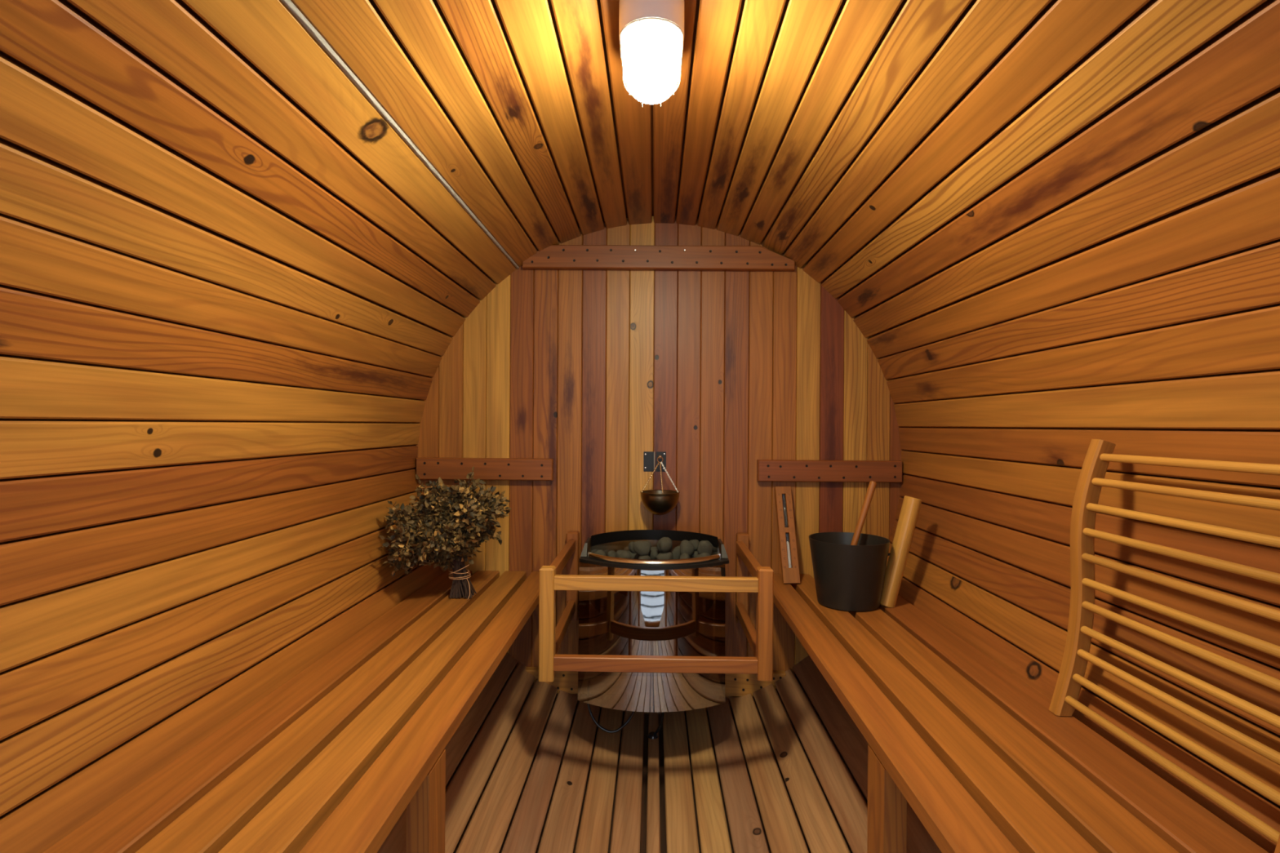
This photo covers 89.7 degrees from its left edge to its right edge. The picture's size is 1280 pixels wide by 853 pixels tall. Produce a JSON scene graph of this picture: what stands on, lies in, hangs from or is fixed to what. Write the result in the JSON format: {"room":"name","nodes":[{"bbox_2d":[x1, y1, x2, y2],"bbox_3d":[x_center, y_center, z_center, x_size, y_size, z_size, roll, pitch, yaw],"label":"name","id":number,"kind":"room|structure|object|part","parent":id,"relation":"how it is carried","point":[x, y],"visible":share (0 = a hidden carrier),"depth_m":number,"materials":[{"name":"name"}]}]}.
{"room":"spa","nodes":[
{"label":"spa","id":0,"kind":"room"},
{"bbox_2d":[0,0,479,852],"bbox_3d":[-0.737,0.183,1.140,0.373,1.382,2.685,0,0,1],"label":"wall","id":1,"kind":"structure","parent":0,"point":[215,367],"depth_m":1.07,"materials":[{"name":"brown wood"}]},
{"bbox_2d":[377,653,942,852],"bbox_3d":[0.025,0.972,1.125,1.230,0.270,2.685,0,0,1],"label":"floor","id":2,"kind":"structure","parent":0,"point":[784,769],"depth_m":1.80,"materials":[{"name":"brown wood"}]},
{"bbox_2d":[42,570,538,852],"bbox_3d":[-0.549,0.748,1.361,0.407,0.410,2.093,0,0,1],"label":"bench","id":3,"kind":"object","parent":2,"relation":"on","point":[329,761],"visible":0.96,"depth_m":1.09,"materials":[{"name":"brown wood"}]},
{"bbox_3d":[-0.370,0.767,1.115,0.038,0.374,0.085,0,0,1],"label":"leg","id":4,"kind":"part","parent":3,"relation":"part of","materials":[{"name":"brown wood"}]},
{"bbox_2d":[378,466,511,599],"bbox_3d":[-0.623,0.334,2.099,0.390,0.410,0.471,0,0,-16],"label":"whisk","id":5,"kind":"object","parent":3,"relation":"on","point":[446,527],"visible":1,"depth_m":1.98,"materials":[{"name":"brown plant"}]},
{"bbox_2d":[577,529,728,712],"bbox_3d":[0.046,0.605,2.163,0.476,0.504,0.464,0,0,1],"label":"heater","id":6,"kind":"object","parent":2,"relation":"on","point":[611,623],"depth_m":1.97,"materials":[{"name":"silver metal"}]},
{"bbox_3d":[-0.127,0.423,2.102,0.037,0.041,0.039,0,0,25],"label":"heater stone","id":7,"kind":"part","parent":6,"relation":"part of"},
{"bbox_2d":[586,703,635,733],"bbox_3d":[-0.087,0.892,2.050,0.166,0.159,0.028,0,0,1],"label":"power cable","id":8,"kind":"object","parent":6,"relation":"hanging from","point":[595,722],"visible":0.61,"depth_m":2.04,"materials":[{"name":"black plastic"}]},
{"bbox_3d":[-0.090,0.433,2.135,0.038,0.042,0.035,0,0,11],"label":"heater stone","id":9,"kind":"part","parent":6,"relation":"part of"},
{"bbox_3d":[-0.056,0.429,2.099,0.051,0.048,0.042,1,2,10],"label":"heater stone","id":10,"kind":"part","parent":6,"relation":"part of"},
{"bbox_3d":[-0.048,0.422,2.060,0.040,0.048,0.044,0,0,-43],"label":"heater stone","id":11,"kind":"part","parent":6,"relation":"part of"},
{"bbox_3d":[-0.021,0.434,2.135,0.054,0.055,0.043,0,0,4],"label":"heater stone","id":12,"kind":"part","parent":6,"relation":"part of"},
{"bbox_3d":[-0.019,0.402,2.134,0.032,0.047,0.052,0,0,36],"label":"heater stone","id":13,"kind":"part","parent":6,"relation":"part of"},
{"bbox_3d":[0.006,0.392,2.059,0.056,0.050,0.036,0,0,0],"label":"heater stone","id":14,"kind":"part","parent":6,"relation":"part of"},
{"bbox_3d":[0.011,0.431,2.060,0.048,0.043,0.036,0,0,-42],"label":"heater stone","id":15,"kind":"part","parent":6,"relation":"part of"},
{"bbox_3d":[0.045,0.425,2.130,0.048,0.050,0.045,0,0,15],"label":"heater stone","id":16,"kind":"part","parent":6,"relation":"part of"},
{"bbox_2d":[647,711,664,739],"bbox_3d":[0.054,0.928,2.115,0.037,0.228,0.131,0,0,-10],"label":"power cable","id":17,"kind":"object","parent":6,"relation":"attached to","point":[652,735],"visible":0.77,"depth_m":2.15,"materials":[{"name":"black plastic"}]},
{"bbox_3d":[0.078,0.425,2.061,0.051,0.045,0.042,0,0,12],"label":"heater stone","id":18,"kind":"part","parent":6,"relation":"part of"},
{"bbox_3d":[0.080,0.383,2.055,0.036,0.042,0.037,0,0,27],"label":"heater stone","id":19,"kind":"part","parent":6,"relation":"part of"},
{"bbox_3d":[0.122,0.429,2.133,0.036,0.050,0.036,0,0,-3],"label":"heater stone","id":20,"kind":"part","parent":6,"relation":"part of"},
{"bbox_3d":[0.142,0.435,2.056,0.033,0.057,0.052,0,0,11],"label":"heater stone","id":21,"kind":"part","parent":6,"relation":"part of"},
{"bbox_3d":[0.185,0.430,2.127,0.056,0.042,0.048,0,0,-19],"label":"heater stone","id":22,"kind":"part","parent":6,"relation":"part of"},
{"bbox_3d":[0.181,0.393,2.132,0.039,0.037,0.040,0,0,14],"label":"heater stone","id":23,"kind":"part","parent":6,"relation":"part of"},
{"bbox_3d":[0.200,0.424,2.055,0.043,0.057,0.044,0,0,-35],"label":"heater stone","id":24,"kind":"part","parent":6,"relation":"part of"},
{"bbox_3d":[0.206,0.389,2.053,0.046,0.052,0.040,0,0,12],"label":"heater stone","id":25,"kind":"part","parent":6,"relation":"part of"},
{"label":"heater stone","id":26,"kind":"object","parent":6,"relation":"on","visible":0},
{"bbox_2d":[680,539,693,556],"bbox_3d":[0.153,0.396,2.092,0.049,0.054,0.040,0,0,-27],"label":"stone","id":27,"kind":"object","parent":26,"relation":"on","point":[686,546],"visible":0.84,"depth_m":2.08,"materials":[{"name":"grey stone"}]},
{"label":"heater stone","id":28,"kind":"object","parent":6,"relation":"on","visible":0},
{"bbox_2d":[656,537,672,552],"bbox_3d":[0.082,0.389,2.098,0.055,0.059,0.045,0,0,41],"label":"stone","id":29,"kind":"object","parent":28,"relation":"on","point":[668,539],"visible":0.5,"depth_m":2.09,"materials":[{"name":"grey stone"}]},
{"bbox_2d":[773,573,1268,852],"bbox_3d":[0.624,0.754,1.335,0.407,0.410,2.093,0,0,1],"label":"bench","id":30,"kind":"object","parent":2,"relation":"on","point":[980,757],"visible":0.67,"depth_m":1.10,"materials":[{"name":"brown wood"}]},
{"bbox_2d":[773,486,799,584],"bbox_3d":[0.526,0.385,2.305,0.064,0.331,0.157,0,0,1],"label":"timer","id":31,"kind":"object","parent":30,"relation":"on","point":[783,495],"visible":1,"depth_m":2.29,"materials":[{"name":"brown wood"}]},
{"bbox_2d":[808,495,921,612],"bbox_3d":[0.692,0.381,1.986,0.335,0.341,0.239,0,0,1],"label":"bucket","id":32,"kind":"object","parent":30,"relation":"on","point":[847,577],"visible":0.99,"depth_m":1.92,"materials":[{"name":"black"}]},
{"bbox_2d":[850,480,876,545],"bbox_3d":[0.667,0.353,2.018,0.174,0.362,0.068,0,0,-12],"label":"ladle","id":33,"kind":"object","parent":32,"relation":"in","point":[872,486],"visible":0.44,"depth_m":2.03,"materials":[{"name":"brown wood"}]},
{"bbox_3d":[0.794,0.382,1.969,0.129,0.341,0.051,0,0,1],"label":"handle","id":34,"kind":"part","parent":32,"relation":"part of","materials":[{"name":"brown wood"}]},
{"bbox_3d":[0.436,0.772,1.140,0.038,0.374,0.085,0,0,1],"label":"leg","id":35,"kind":"part","parent":30,"relation":"part of","materials":[{"name":"brown wood"}]},
{"bbox_2d":[1048,439,1279,852],"bbox_3d":[0.843,0.287,1.011,0.107,0.526,0.478,0,0,1],"label":"backrest","id":36,"kind":"object","parent":30,"relation":"on","point":[1077,654],"visible":1,"depth_m":1.02,"materials":[{"name":"brown wood"}]},
{"bbox_3d":[0.848,0.287,1.235,0.107,0.526,0.031,0,0,1],"label":"rail","id":37,"kind":"part","parent":36,"relation":"part of","materials":[{"name":"brown wood"}]},
{"bbox_3d":[0.808,0.518,1.012,0.015,0.015,0.422,0,0,1],"label":"rod","id":38,"kind":"part","parent":36,"relation":"part of","materials":[{"name":"brown wood"}]},
{"bbox_3d":[0.823,0.477,1.012,0.015,0.015,0.422,0,0,1],"label":"rod","id":39,"kind":"part","parent":36,"relation":"part of","materials":[{"name":"brown wood"}]},
{"bbox_3d":[0.831,0.430,1.012,0.015,0.015,0.422,0,0,1],"label":"rod","id":40,"kind":"part","parent":36,"relation":"part of","materials":[{"name":"brown wood"}]},
{"bbox_3d":[0.837,0.386,1.011,0.015,0.015,0.422,0,0,1],"label":"rod","id":41,"kind":"part","parent":36,"relation":"part of","materials":[{"name":"brown wood"}]},
{"bbox_3d":[0.840,0.339,1.011,0.015,0.015,0.422,0,0,1],"label":"rod","id":42,"kind":"part","parent":36,"relation":"part of","materials":[{"name":"brown wood"}]},
{"bbox_3d":[0.840,0.295,1.011,0.015,0.015,0.422,0,0,1],"label":"rod","id":43,"kind":"part","parent":36,"relation":"part of","materials":[{"name":"brown wood"}]},
{"bbox_3d":[0.839,0.248,1.011,0.015,0.015,0.422,0,0,1],"label":"rod","id":44,"kind":"part","parent":36,"relation":"part of","materials":[{"name":"brown wood"}]},
{"bbox_3d":[0.841,0.200,1.011,0.015,0.015,0.422,0,0,1],"label":"rod","id":45,"kind":"part","parent":36,"relation":"part of","materials":[{"name":"brown wood"}]},
{"bbox_3d":[0.848,0.153,1.011,0.015,0.015,0.422,0,0,1],"label":"rod","id":46,"kind":"part","parent":36,"relation":"part of","materials":[{"name":"brown wood"}]},
{"bbox_3d":[0.858,0.105,1.010,0.015,0.015,0.422,0,0,1],"label":"rod","id":47,"kind":"part","parent":36,"relation":"part of","materials":[{"name":"brown wood"}]},
{"bbox_3d":[0.873,0.059,1.010,0.015,0.015,0.422,0,0,1],"label":"rod","id":48,"kind":"part","parent":36,"relation":"part of","materials":[{"name":"brown wood"}]},
{"bbox_3d":[0.838,0.288,0.787,0.107,0.526,0.030,0,0,1],"label":"rail","id":49,"kind":"part","parent":36,"relation":"part of","materials":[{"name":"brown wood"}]},
{"bbox_2d":[414,216,906,713],"bbox_3d":[0.065,0.143,2.437,1.920,1.920,0.085,0,0,1],"label":"wall","id":50,"kind":"structure","parent":0,"point":[589,372],"depth_m":2.39,"materials":[{"name":"brown wood"}]},
{"bbox_2d":[416,457,553,480],"bbox_3d":[-0.576,0.158,2.391,0.507,0.080,0.035,0,0,1],"label":"batten","id":51,"kind":"object","parent":50,"relation":"attached to","point":[427,468],"visible":0.99,"depth_m":2.37,"materials":[{"name":"brown wood"}]},
{"bbox_2d":[643,451,666,471],"bbox_3d":[0.054,0.131,2.348,0.084,0.074,0.093,0,0,1],"label":"bracket","id":52,"kind":"object","parent":50,"relation":"attached to","point":[648,456],"visible":0.95,"depth_m":2.39,"materials":[{"name":"black metal"}]},
{"bbox_2d":[640,457,679,515],"bbox_3d":[0.072,0.213,2.318,0.143,0.212,0.143,0,0,1],"label":"bowl","id":53,"kind":"object","parent":52,"relation":"hanging from","point":[658,502],"visible":1,"depth_m":2.27,"materials":[{"name":"gold metal"}]},
{"bbox_3d":[0.038,0.183,2.315,0.065,0.112,0.005,0,0,1],"label":"chain","id":54,"kind":"part","parent":53,"relation":"part of","materials":[{"name":"gold metal"}]},
{"bbox_3d":[0.077,0.184,2.284,0.005,0.112,0.066,0,0,-7],"label":"chain","id":55,"kind":"part","parent":53,"relation":"part of","materials":[{"name":"gold metal"}]},
{"bbox_3d":[0.107,0.184,2.314,0.066,0.112,0.005,0,0,1],"label":"chain","id":56,"kind":"part","parent":53,"relation":"part of","materials":[{"name":"gold metal"}]},
{"bbox_2d":[524,666,786,697],"bbox_3d":[0.051,0.945,2.379,0.965,0.086,0.035,0,0,1],"label":"batten","id":57,"kind":"object","parent":50,"relation":"attached to","point":[735,685],"visible":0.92,"depth_m":2.36,"materials":[{"name":"brown wood"}]},
{"bbox_2d":[538,530,773,681],"bbox_3d":[0.057,0.551,2.080,0.668,0.326,0.629,0,0,1],"label":"guard","id":58,"kind":"object","parent":50,"relation":"attached to","point":[760,640],"visible":1,"depth_m":1.77,"materials":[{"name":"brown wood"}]},
{"bbox_3d":[-0.258,0.547,1.793,0.041,0.312,0.041,0,0,1],"label":"post","id":59,"kind":"part","parent":58,"relation":"part of","materials":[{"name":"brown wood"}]},
{"bbox_3d":[-0.254,0.433,2.087,0.025,0.038,0.546,0,0,1],"label":"rail","id":60,"kind":"part","parent":58,"relation":"part of","materials":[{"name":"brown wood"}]},
{"bbox_3d":[-0.255,0.657,2.087,0.025,0.038,0.546,0,0,1],"label":"rail","id":61,"kind":"part","parent":58,"relation":"part of","materials":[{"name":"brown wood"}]},
{"bbox_3d":[-0.249,0.550,2.381,0.044,0.323,0.041,0,0,1],"label":"post","id":62,"kind":"part","parent":58,"relation":"part of","materials":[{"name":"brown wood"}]},
{"bbox_3d":[0.043,0.659,1.786,0.561,0.039,0.026,0,0,1],"label":"rail","id":63,"kind":"part","parent":58,"relation":"part of","materials":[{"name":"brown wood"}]},
{"bbox_3d":[0.044,0.436,1.786,0.561,0.038,0.026,0,0,1],"label":"rail","id":64,"kind":"part","parent":58,"relation":"part of","materials":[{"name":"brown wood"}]},
{"bbox_3d":[0.376,0.554,2.367,0.043,0.323,0.041,0,0,1],"label":"post","id":65,"kind":"part","parent":58,"relation":"part of","materials":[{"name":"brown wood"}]},
{"bbox_3d":[0.354,0.661,2.074,0.025,0.038,0.546,0,0,1],"label":"rail","id":66,"kind":"part","parent":58,"relation":"part of","materials":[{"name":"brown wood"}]},
{"bbox_3d":[0.356,0.437,2.073,0.025,0.038,0.546,0,0,1],"label":"rail","id":67,"kind":"part","parent":58,"relation":"part of","materials":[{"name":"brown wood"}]},
{"bbox_3d":[0.345,0.543,1.780,0.041,0.304,0.041,0,0,1],"label":"post","id":68,"kind":"part","parent":58,"relation":"part of","materials":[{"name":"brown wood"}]},
{"bbox_2d":[522,244,795,271],"bbox_3d":[0.067,-0.621,2.375,1.000,0.090,0.035,0,0,1],"label":"batten","id":69,"kind":"object","parent":50,"relation":"attached to","point":[553,257],"visible":1,"depth_m":2.36,"materials":[{"name":"brown wood"}]},
{"bbox_2d":[756,459,902,482],"bbox_3d":[0.694,0.164,2.363,0.523,0.078,0.035,0,0,1],"label":"batten","id":70,"kind":"object","parent":50,"relation":"attached to","point":[767,470],"visible":1,"depth_m":2.35,"materials":[{"name":"brown wood"}]},
{"bbox_2d":[66,0,1266,299],"bbox_3d":[0.038,-0.640,1.121,1.408,0.346,2.685,0,0,1],"label":"ceiling","id":71,"kind":"structure","parent":0,"point":[842,135],"depth_m":1.25,"materials":[{"name":"brown wood"}]},
{"bbox_2d":[280,0,519,268],"bbox_3d":[-0.484,-0.589,1.127,0.010,0.009,2.555,0,0,1],"label":"strip","id":72,"kind":"object","parent":71,"relation":"attached to","point":[290,5],"visible":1,"depth_m":1.18,"materials":[{"name":"silver metal"}]},
{"bbox_2d":[618,0,684,106],"bbox_3d":[0.022,-0.685,1.190,0.115,0.123,0.228,0,0,1],"label":"lamp","id":73,"kind":"object","parent":71,"relation":"attached to","point":[651,32],"visible":1,"depth_m":1.11,"materials":[{"name":"white glass"}]},
{"bbox_2d":[837,0,1279,852],"bbox_3d":[0.803,0.194,1.105,0.384,1.398,2.685,0,0,1],"label":"wall","id":74,"kind":"structure","parent":0,"point":[1121,287],"depth_m":1.15,"materials":[{"name":"brown wood"}]}
]}

